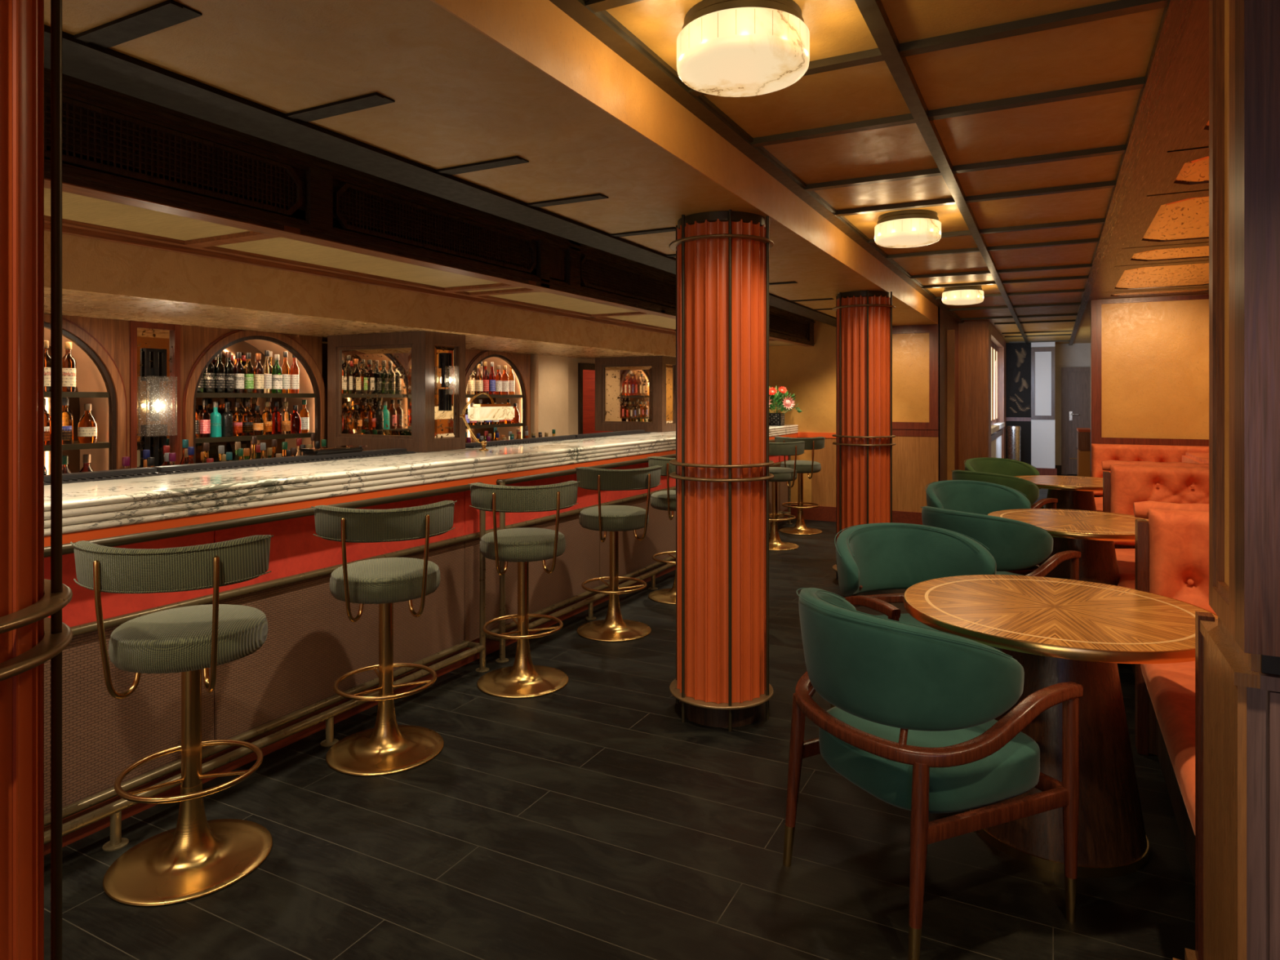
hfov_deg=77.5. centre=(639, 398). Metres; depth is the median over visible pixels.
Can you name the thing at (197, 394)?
shelf
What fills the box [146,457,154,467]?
bottle
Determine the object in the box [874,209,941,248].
ceiling lamp
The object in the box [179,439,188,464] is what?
bottle
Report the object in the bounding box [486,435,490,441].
bottle
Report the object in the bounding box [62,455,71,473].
bottle
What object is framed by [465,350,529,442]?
arched niche
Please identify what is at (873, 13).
trim
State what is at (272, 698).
bar counter
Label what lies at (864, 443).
fluted column
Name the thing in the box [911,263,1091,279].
trim
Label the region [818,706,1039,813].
seat cushion
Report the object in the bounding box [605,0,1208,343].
ceiling
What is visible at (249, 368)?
bottle
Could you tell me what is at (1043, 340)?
trim
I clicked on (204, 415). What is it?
bottle
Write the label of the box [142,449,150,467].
bottle
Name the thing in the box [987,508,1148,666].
round table
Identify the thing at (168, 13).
trim
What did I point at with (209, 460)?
bottle
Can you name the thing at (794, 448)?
bar stool
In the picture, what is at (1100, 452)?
banquette
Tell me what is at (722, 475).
fluted column
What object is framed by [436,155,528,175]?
trim
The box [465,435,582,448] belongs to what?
bar mat
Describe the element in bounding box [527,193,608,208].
trim
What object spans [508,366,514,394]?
bottle
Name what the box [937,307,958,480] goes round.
wall
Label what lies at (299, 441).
bottle
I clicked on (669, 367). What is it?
mirror
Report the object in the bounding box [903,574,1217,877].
round table
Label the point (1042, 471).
baseboard
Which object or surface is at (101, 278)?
bulkhead
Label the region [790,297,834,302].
trim
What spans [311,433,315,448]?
bottle
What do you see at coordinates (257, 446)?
bottle
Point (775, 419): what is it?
vase
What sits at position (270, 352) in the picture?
bottle
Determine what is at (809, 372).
wall
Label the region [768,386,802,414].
flower bouquet
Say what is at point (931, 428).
trim
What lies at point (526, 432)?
bottle
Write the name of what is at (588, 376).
wall
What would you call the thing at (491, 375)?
bottle
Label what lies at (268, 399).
bottle
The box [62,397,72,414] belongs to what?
bottle
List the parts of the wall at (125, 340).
mirror panel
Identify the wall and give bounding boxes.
[62,315,595,471]
[530,354,568,437]
[582,369,613,434]
[768,306,939,512]
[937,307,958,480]
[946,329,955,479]
[958,320,986,470]
[986,320,1005,458]
[1005,342,1031,464]
[1031,342,1054,468]
[1054,342,1090,475]
[1098,293,1208,497]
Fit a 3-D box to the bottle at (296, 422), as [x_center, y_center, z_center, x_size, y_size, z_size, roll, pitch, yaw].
[-2.183,0.134,5.050,0.077,0.177,0.077,0,0,-30]
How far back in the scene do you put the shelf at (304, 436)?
4.78 m
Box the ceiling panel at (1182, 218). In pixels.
[1099,62,1208,298]
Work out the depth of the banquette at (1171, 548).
3.12 m
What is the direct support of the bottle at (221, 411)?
on the arched niche at (312, 386)
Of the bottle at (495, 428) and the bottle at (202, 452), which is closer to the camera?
the bottle at (202, 452)
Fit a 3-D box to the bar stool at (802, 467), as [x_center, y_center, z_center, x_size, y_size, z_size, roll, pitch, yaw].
[1.758,0.930,8.617,0.532,1.041,0.542,0,0,29]
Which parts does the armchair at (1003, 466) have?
backrest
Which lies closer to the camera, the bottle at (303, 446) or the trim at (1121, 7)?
the trim at (1121, 7)
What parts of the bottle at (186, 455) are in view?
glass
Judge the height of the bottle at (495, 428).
0.314 m
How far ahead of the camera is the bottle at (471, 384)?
6.55 m
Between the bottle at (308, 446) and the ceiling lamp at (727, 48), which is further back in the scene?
the bottle at (308, 446)
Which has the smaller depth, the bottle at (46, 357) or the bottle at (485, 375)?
the bottle at (46, 357)
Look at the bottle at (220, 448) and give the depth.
4.44 m
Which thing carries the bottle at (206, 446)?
on the countertop
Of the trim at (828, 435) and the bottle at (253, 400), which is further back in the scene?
the trim at (828, 435)
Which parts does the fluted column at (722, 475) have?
rod, rod, plate, rod, rod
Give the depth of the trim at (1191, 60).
2.90 m
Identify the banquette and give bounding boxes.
[1091,443,1208,511]
[1102,460,1208,675]
[1133,500,1215,883]
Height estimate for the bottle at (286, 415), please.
0.201 m
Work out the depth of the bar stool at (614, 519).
4.80 m
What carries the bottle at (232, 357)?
on the arched niche at (312, 386)
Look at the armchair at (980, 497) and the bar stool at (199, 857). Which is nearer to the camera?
the bar stool at (199, 857)
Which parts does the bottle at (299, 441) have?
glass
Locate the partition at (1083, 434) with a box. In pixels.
[1076,427,1090,476]
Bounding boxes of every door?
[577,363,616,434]
[1061,367,1090,475]
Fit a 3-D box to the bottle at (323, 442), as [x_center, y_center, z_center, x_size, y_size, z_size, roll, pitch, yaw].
[-1.912,0.404,4.817,0.057,0.310,0.058,0,0,-30]
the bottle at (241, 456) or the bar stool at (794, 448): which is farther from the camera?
the bar stool at (794, 448)
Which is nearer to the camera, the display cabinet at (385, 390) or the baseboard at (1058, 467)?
the display cabinet at (385, 390)
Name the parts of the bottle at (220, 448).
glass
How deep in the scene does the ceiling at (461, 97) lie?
2.22 m
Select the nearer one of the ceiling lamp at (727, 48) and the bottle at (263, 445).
the ceiling lamp at (727, 48)
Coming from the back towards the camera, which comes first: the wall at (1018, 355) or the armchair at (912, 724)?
the wall at (1018, 355)
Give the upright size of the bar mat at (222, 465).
0.026 m
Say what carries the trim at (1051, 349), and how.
attached to the wall at (1042, 431)
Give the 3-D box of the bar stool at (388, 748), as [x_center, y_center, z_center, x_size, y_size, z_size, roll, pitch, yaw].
[-1.009,0.930,3.246,0.532,1.041,0.542,0,0,-4]
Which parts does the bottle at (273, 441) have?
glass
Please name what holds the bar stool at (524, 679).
on the floor
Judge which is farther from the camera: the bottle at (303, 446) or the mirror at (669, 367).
the mirror at (669, 367)
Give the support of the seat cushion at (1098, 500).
on the banquette at (1100, 452)
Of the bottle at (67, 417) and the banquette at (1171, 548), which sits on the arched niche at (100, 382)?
the bottle at (67, 417)
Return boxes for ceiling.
[44,0,936,325]
[44,146,805,346]
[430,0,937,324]
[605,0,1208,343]
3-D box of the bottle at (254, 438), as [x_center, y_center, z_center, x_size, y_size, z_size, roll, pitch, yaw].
[-2.246,0.390,4.640,0.057,0.337,0.058,0,0,-32]
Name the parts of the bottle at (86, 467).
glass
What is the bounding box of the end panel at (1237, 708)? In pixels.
[1173,611,1279,959]
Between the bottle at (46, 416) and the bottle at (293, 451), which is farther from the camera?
the bottle at (293, 451)
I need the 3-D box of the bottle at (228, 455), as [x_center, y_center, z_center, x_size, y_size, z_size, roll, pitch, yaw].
[-2.200,0.424,4.266,0.075,0.269,0.075,0,0,-25]
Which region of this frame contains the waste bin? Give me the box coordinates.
[1006,425,1020,461]
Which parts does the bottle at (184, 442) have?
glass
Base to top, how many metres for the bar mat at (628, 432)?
0.026 m
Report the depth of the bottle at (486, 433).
6.55 m
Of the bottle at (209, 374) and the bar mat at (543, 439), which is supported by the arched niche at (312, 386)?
the bottle at (209, 374)
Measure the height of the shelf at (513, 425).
0.027 m
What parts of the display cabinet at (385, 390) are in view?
frame, frame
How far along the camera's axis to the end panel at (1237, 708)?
1.56 m
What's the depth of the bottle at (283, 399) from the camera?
5.12 m
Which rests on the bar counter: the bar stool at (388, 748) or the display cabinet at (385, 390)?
the display cabinet at (385, 390)
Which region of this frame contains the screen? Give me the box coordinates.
[991,429,1002,457]
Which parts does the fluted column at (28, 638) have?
rod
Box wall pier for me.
[1208,0,1279,675]
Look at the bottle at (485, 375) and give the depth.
6.72 m
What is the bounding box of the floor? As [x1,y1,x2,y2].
[44,474,1195,959]
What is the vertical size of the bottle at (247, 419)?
0.201 m
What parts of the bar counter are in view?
short post, woven panel, leather panel, foot rail, elbow rail, foot rail, short post, woven panel, leather panel, post, post, leather panel, woven panel, short post, foot rail, woven panel, leather panel, elbow rail, foot rail, short post, woven panel, leather panel, post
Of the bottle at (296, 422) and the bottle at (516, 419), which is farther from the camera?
the bottle at (516, 419)
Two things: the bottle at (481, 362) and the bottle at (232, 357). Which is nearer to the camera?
the bottle at (232, 357)
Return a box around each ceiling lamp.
[676,0,809,97]
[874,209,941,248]
[942,284,983,305]
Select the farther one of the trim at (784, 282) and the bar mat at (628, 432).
the bar mat at (628, 432)
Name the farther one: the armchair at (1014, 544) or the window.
the window
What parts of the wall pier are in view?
frame, frame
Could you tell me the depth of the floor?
2.56 m
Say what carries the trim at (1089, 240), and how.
attached to the ceiling at (1117, 48)
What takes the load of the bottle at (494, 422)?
on the arched niche at (521, 397)
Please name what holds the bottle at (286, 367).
on the arched niche at (312, 386)
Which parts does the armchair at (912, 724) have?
leg, post, post, backrest, leg, seat frame, arm rail, leg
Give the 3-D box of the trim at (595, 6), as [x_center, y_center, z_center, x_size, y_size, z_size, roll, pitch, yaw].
[0.464,-1.028,1.773,1.332,0.033,0.056,0,0,27]
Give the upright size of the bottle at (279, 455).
0.242 m
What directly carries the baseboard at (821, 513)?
attached to the wall at (809, 372)
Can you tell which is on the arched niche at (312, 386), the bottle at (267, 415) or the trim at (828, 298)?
the bottle at (267, 415)
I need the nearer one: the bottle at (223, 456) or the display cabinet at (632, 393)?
the bottle at (223, 456)
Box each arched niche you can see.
[44,313,127,475]
[182,329,327,463]
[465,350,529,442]
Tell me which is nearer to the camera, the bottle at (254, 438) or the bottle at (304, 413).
the bottle at (254, 438)
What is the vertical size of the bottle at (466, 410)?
0.181 m
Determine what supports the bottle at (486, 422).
on the arched niche at (521, 397)
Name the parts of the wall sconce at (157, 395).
glass plate, glass plate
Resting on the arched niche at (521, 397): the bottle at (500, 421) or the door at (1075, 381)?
the bottle at (500, 421)
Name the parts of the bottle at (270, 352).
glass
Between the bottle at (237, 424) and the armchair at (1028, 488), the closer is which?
the bottle at (237, 424)
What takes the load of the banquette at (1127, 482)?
on the floor
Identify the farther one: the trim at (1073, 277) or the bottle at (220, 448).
the trim at (1073, 277)
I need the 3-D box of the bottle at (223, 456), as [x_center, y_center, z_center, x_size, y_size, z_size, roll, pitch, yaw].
[-2.272,0.434,4.361,0.073,0.250,0.073,0,0,-29]
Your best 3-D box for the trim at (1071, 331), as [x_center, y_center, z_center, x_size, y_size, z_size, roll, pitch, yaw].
[6.165,-1.028,12.387,0.982,0.033,0.056,0,0,27]
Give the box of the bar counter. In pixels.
[44,424,798,855]
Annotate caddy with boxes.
[299,444,367,455]
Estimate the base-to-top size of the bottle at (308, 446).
0.284 m
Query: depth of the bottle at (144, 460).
3.98 m
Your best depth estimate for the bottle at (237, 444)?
4.54 m
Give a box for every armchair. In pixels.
[782,587,1083,959]
[830,522,996,708]
[920,506,1080,580]
[924,480,1039,575]
[951,470,1057,509]
[964,457,1044,508]
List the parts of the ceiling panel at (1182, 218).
ceiling panel, ceiling panel, ceiling panel, ceiling panel, ceiling panel, ceiling panel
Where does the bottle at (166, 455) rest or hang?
on the countertop
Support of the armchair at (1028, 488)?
on the floor
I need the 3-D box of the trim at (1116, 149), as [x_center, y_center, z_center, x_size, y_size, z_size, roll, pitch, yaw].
[1.402,-1.028,3.582,1.332,0.033,0.056,0,0,27]
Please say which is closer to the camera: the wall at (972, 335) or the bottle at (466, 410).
the bottle at (466, 410)
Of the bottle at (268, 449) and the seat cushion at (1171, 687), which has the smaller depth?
the seat cushion at (1171, 687)
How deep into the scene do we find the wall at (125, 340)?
4.27 m
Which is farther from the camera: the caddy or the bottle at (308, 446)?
the bottle at (308, 446)
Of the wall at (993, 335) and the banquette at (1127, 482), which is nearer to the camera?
the banquette at (1127, 482)
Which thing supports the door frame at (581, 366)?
in the wall at (125, 340)
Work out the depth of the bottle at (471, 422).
6.57 m
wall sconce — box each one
[138,347,177,466]
[442,352,458,410]
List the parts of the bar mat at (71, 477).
raised rail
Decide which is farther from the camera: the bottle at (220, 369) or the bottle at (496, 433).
the bottle at (496, 433)
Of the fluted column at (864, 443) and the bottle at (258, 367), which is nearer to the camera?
the bottle at (258, 367)
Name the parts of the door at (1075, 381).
handle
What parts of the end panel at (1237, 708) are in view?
skirting, corner post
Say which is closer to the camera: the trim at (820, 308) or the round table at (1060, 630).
the round table at (1060, 630)
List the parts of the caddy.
clear lid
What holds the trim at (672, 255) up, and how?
attached to the ceiling at (461, 97)
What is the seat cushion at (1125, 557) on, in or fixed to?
on the banquette at (1127, 482)
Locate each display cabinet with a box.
[327,330,465,452]
[595,355,675,431]
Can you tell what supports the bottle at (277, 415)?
on the arched niche at (312, 386)
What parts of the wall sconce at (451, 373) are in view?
glass plate, glass plate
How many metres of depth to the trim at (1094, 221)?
4.77 m
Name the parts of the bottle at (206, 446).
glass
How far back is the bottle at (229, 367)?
4.63 m
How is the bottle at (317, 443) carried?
on the countertop
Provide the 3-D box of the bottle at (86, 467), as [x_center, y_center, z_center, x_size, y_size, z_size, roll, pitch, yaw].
[-2.761,0.400,3.978,0.091,0.239,0.091,0,0,-25]
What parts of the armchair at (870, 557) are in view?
post, arm rail, leg, backrest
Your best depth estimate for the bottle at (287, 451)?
4.72 m
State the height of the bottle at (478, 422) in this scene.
0.212 m
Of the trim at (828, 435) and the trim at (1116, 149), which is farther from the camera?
the trim at (828, 435)
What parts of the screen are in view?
frame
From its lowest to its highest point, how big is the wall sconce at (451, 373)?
0.353 m
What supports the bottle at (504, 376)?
on the arched niche at (521, 397)
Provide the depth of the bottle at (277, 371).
4.91 m
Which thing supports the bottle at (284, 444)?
on the countertop
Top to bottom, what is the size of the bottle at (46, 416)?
0.221 m
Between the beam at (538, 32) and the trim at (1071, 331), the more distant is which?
the trim at (1071, 331)
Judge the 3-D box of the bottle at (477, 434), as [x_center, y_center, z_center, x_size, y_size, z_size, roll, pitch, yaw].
[-1.310,0.422,6.458,0.075,0.273,0.075,0,0,-37]
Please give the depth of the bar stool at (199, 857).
2.37 m
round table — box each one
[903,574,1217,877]
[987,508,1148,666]
[1014,475,1102,565]
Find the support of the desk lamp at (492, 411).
on the bar counter
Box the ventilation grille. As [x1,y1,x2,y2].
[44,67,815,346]
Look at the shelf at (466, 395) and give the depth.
6.80 m
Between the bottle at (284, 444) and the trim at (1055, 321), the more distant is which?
the trim at (1055, 321)
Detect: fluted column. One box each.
[0,0,72,959]
[669,209,773,731]
[831,289,895,578]
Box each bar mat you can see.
[44,466,166,485]
[152,448,415,474]
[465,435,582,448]
[573,429,651,438]
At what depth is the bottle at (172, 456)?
3.98 m
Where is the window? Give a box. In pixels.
[991,341,1004,433]
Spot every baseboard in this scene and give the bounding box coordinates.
[791,504,922,524]
[1035,467,1057,475]
[1054,465,1061,474]
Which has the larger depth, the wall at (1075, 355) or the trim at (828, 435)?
the wall at (1075, 355)
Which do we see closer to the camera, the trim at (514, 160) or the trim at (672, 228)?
the trim at (514, 160)
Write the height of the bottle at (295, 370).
0.261 m
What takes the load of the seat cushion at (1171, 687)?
on the banquette at (1171, 548)
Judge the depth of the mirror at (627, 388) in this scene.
7.65 m
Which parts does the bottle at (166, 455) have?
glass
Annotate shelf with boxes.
[44,391,109,397]
[44,440,110,451]
[195,392,315,397]
[195,432,315,443]
[465,394,523,397]
[465,422,523,429]
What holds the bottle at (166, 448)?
on the countertop
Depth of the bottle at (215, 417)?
4.55 m
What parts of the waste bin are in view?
lid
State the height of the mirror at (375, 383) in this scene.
0.530 m
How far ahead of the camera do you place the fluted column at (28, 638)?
1.13 m
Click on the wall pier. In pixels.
(1244, 35)
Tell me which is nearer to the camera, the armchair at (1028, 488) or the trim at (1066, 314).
the armchair at (1028, 488)
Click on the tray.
(315, 451)
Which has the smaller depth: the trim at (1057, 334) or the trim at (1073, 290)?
the trim at (1073, 290)
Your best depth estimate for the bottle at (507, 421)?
7.01 m
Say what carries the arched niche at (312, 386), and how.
attached to the wall at (125, 340)
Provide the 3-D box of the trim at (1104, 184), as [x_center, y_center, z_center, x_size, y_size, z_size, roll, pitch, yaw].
[1.681,-1.028,4.119,1.332,0.033,0.056,0,0,27]
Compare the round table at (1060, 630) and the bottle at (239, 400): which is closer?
the round table at (1060, 630)
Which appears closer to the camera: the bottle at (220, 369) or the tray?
the tray
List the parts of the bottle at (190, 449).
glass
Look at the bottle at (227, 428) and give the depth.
4.61 m
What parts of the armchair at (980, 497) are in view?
backrest, seat frame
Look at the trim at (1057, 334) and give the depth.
13.03 m
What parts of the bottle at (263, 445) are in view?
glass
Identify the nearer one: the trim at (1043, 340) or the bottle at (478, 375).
the bottle at (478, 375)
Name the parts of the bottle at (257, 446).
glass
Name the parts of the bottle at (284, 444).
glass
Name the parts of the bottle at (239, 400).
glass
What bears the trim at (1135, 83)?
attached to the ceiling at (1117, 48)
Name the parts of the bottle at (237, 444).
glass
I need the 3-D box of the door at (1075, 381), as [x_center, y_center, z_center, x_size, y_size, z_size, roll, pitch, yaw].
[8.413,0.435,14.933,0.910,2.030,0.142,0,0,27]
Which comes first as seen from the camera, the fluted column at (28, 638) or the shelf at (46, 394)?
the fluted column at (28, 638)
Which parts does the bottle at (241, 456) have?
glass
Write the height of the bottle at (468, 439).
0.246 m
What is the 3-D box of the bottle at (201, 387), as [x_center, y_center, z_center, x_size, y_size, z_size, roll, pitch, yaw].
[-2.485,-0.150,4.476,0.063,0.240,0.064,0,0,-25]
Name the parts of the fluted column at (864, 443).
plate, rod, rod, rod, rod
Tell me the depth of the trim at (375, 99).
2.23 m
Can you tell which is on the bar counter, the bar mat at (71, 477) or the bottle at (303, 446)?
the bar mat at (71, 477)
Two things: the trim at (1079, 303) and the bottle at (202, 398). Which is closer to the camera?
the bottle at (202, 398)
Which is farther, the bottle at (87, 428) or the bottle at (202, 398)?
the bottle at (202, 398)
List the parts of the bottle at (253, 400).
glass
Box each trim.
[44,24,835,326]
[44,177,813,346]
[74,0,202,48]
[285,92,395,122]
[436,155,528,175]
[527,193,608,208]
[549,0,964,323]
[585,0,642,13]
[609,226,675,237]
[666,253,675,257]
[688,0,1168,96]
[751,76,1144,147]
[768,281,797,284]
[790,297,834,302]
[796,431,835,438]
[804,144,1125,191]
[813,308,831,310]
[835,180,1115,216]
[854,0,1029,344]
[868,217,1104,244]
[886,237,1098,258]
[892,324,938,436]
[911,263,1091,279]
[922,275,1088,288]
[935,288,1084,299]
[949,302,1080,311]
[960,313,1077,320]
[994,320,1075,324]
[1001,329,1072,333]
[1004,333,1071,337]
[1005,417,1031,421]
[1008,340,1069,342]
[1031,346,1054,419]
[1068,0,1195,345]
[1088,0,1208,300]
[1090,293,1208,497]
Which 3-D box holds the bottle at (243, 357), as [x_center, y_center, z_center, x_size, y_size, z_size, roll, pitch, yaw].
[-2.426,-0.146,4.885,0.074,0.231,0.074,0,0,-30]
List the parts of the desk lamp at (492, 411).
arm, arm, lamp shade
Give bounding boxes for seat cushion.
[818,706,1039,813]
[875,613,995,648]
[995,571,1022,575]
[1022,565,1035,569]
[1093,497,1102,511]
[1115,548,1134,589]
[1140,661,1195,835]
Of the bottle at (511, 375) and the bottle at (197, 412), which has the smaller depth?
the bottle at (197, 412)
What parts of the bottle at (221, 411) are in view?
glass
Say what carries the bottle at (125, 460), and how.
on the countertop
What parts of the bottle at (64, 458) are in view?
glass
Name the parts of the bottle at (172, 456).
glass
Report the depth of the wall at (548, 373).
7.35 m
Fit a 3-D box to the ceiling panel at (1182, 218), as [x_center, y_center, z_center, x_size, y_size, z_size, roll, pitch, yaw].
[3.193,-1.017,4.168,1.008,0.022,8.316,0,0,27]
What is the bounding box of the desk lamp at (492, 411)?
[459,392,514,451]
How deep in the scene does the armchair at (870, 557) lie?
3.58 m
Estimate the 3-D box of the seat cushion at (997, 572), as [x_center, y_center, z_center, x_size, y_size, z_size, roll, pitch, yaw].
[1.883,1.030,4.269,0.524,0.136,0.524,0,0,-29]
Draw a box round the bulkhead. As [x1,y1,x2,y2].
[44,230,675,359]
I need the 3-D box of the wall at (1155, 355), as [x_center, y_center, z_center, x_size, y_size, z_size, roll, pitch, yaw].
[5.136,0.207,7.971,1.060,2.485,0.120,0,0,27]
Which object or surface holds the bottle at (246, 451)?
on the countertop
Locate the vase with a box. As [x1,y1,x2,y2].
[768,413,784,425]
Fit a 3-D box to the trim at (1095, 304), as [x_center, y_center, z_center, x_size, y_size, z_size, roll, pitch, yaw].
[5.127,0.224,7.970,1.075,2.452,0.170,0,0,27]
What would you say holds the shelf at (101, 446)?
attached to the arched niche at (100, 382)
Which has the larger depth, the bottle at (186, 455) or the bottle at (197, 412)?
the bottle at (197, 412)
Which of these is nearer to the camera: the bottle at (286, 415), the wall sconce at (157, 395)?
the wall sconce at (157, 395)
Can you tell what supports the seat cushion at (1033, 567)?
on the armchair at (980, 497)
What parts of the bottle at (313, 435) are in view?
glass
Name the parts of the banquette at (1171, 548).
post, divider panel, seat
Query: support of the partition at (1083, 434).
on the floor
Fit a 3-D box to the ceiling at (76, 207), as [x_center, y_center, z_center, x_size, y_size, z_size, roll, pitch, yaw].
[-1.355,-0.679,3.958,0.930,0.085,12.980,0,0,27]
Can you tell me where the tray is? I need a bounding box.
[303,447,363,455]
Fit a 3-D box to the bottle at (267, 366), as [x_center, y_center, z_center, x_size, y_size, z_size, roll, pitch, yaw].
[-2.281,-0.161,4.875,0.055,0.261,0.056,0,0,-26]
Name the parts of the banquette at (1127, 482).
post, divider panel, seat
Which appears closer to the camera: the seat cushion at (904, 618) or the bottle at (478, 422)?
the seat cushion at (904, 618)
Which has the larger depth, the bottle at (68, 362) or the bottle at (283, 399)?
the bottle at (283, 399)
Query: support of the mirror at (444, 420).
attached to the display cabinet at (385, 390)
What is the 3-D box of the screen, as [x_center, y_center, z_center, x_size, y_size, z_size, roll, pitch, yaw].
[5.545,0.870,12.433,0.040,0.660,3.180,0,0,27]
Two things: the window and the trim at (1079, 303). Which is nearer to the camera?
the trim at (1079, 303)
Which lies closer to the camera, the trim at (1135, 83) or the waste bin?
the trim at (1135, 83)
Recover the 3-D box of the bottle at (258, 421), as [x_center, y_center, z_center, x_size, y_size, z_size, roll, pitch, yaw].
[-2.314,0.134,4.814,0.077,0.177,0.078,0,0,-24]
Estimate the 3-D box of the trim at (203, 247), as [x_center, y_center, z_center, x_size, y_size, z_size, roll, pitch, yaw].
[-1.209,-0.625,3.882,0.661,0.056,12.980,0,0,27]
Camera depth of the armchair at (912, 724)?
2.11 m
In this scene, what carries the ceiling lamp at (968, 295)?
attached to the ceiling at (1117, 48)
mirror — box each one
[340,347,411,435]
[434,344,455,439]
[604,365,651,422]
[666,364,673,423]
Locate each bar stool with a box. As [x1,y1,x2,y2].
[70,534,273,906]
[311,500,457,776]
[467,480,579,698]
[574,465,662,641]
[647,456,675,604]
[768,440,804,551]
[774,435,825,534]
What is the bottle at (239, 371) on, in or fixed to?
on the arched niche at (312, 386)
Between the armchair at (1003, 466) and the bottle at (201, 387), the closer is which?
the bottle at (201, 387)
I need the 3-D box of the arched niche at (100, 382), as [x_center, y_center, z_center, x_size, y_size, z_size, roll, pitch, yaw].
[-2.991,0.072,3.714,0.370,0.936,0.964,0,0,27]
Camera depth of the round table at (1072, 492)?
6.59 m
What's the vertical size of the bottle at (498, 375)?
0.254 m
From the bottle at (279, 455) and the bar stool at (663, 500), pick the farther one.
the bar stool at (663, 500)
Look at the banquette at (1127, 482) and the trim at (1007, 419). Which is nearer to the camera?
the banquette at (1127, 482)
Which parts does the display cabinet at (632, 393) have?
frame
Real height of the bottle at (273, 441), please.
0.319 m
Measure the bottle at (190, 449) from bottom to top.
0.310 m
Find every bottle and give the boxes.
[44,340,50,391]
[44,398,50,444]
[62,342,76,391]
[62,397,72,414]
[62,398,74,444]
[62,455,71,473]
[77,403,97,443]
[79,453,93,472]
[121,456,129,469]
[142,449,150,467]
[143,459,147,467]
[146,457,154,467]
[160,445,169,466]
[164,453,169,466]
[168,453,176,465]
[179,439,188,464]
[184,448,188,464]
[187,446,194,463]
[195,410,199,438]
[196,373,204,392]
[198,398,210,414]
[199,400,210,437]
[200,451,204,462]
[201,442,208,462]
[204,362,214,392]
[206,457,213,462]
[210,401,222,436]
[214,351,225,392]
[217,398,225,415]
[217,445,224,462]
[221,401,233,436]
[221,454,226,461]
[224,351,234,392]
[226,452,232,461]
[231,354,233,364]
[232,398,244,413]
[232,401,243,435]
[232,441,240,460]
[234,352,244,392]
[238,448,244,460]
[241,355,246,365]
[242,401,253,435]
[243,352,253,392]
[243,448,249,459]
[248,435,257,459]
[249,398,256,414]
[253,353,263,393]
[253,405,264,435]
[255,444,260,458]
[260,442,266,458]
[261,401,272,435]
[262,350,271,393]
[263,397,274,413]
[266,447,271,457]
[269,351,273,367]
[270,439,276,457]
[271,354,282,393]
[271,401,281,434]
[275,453,281,457]
[278,397,288,413]
[280,401,291,433]
[281,351,290,393]
[281,441,287,457]
[285,449,290,456]
[290,354,299,393]
[290,404,302,433]
[290,447,296,456]
[296,438,302,455]
[299,400,309,432]
[300,444,305,455]
[306,444,311,448]
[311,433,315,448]
[314,440,319,447]
[320,439,326,447]
[465,403,469,425]
[466,437,471,442]
[467,371,475,394]
[469,403,476,425]
[475,364,483,394]
[476,399,484,424]
[476,433,479,440]
[479,361,483,373]
[482,361,488,394]
[484,403,492,424]
[484,431,488,441]
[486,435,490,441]
[488,362,495,394]
[491,403,498,424]
[492,427,497,440]
[495,364,502,394]
[495,432,498,440]
[498,403,505,423]
[502,365,508,394]
[505,399,511,423]
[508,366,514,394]
[511,403,519,422]
[524,431,528,438]
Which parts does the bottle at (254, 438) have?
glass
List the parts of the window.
pane, sill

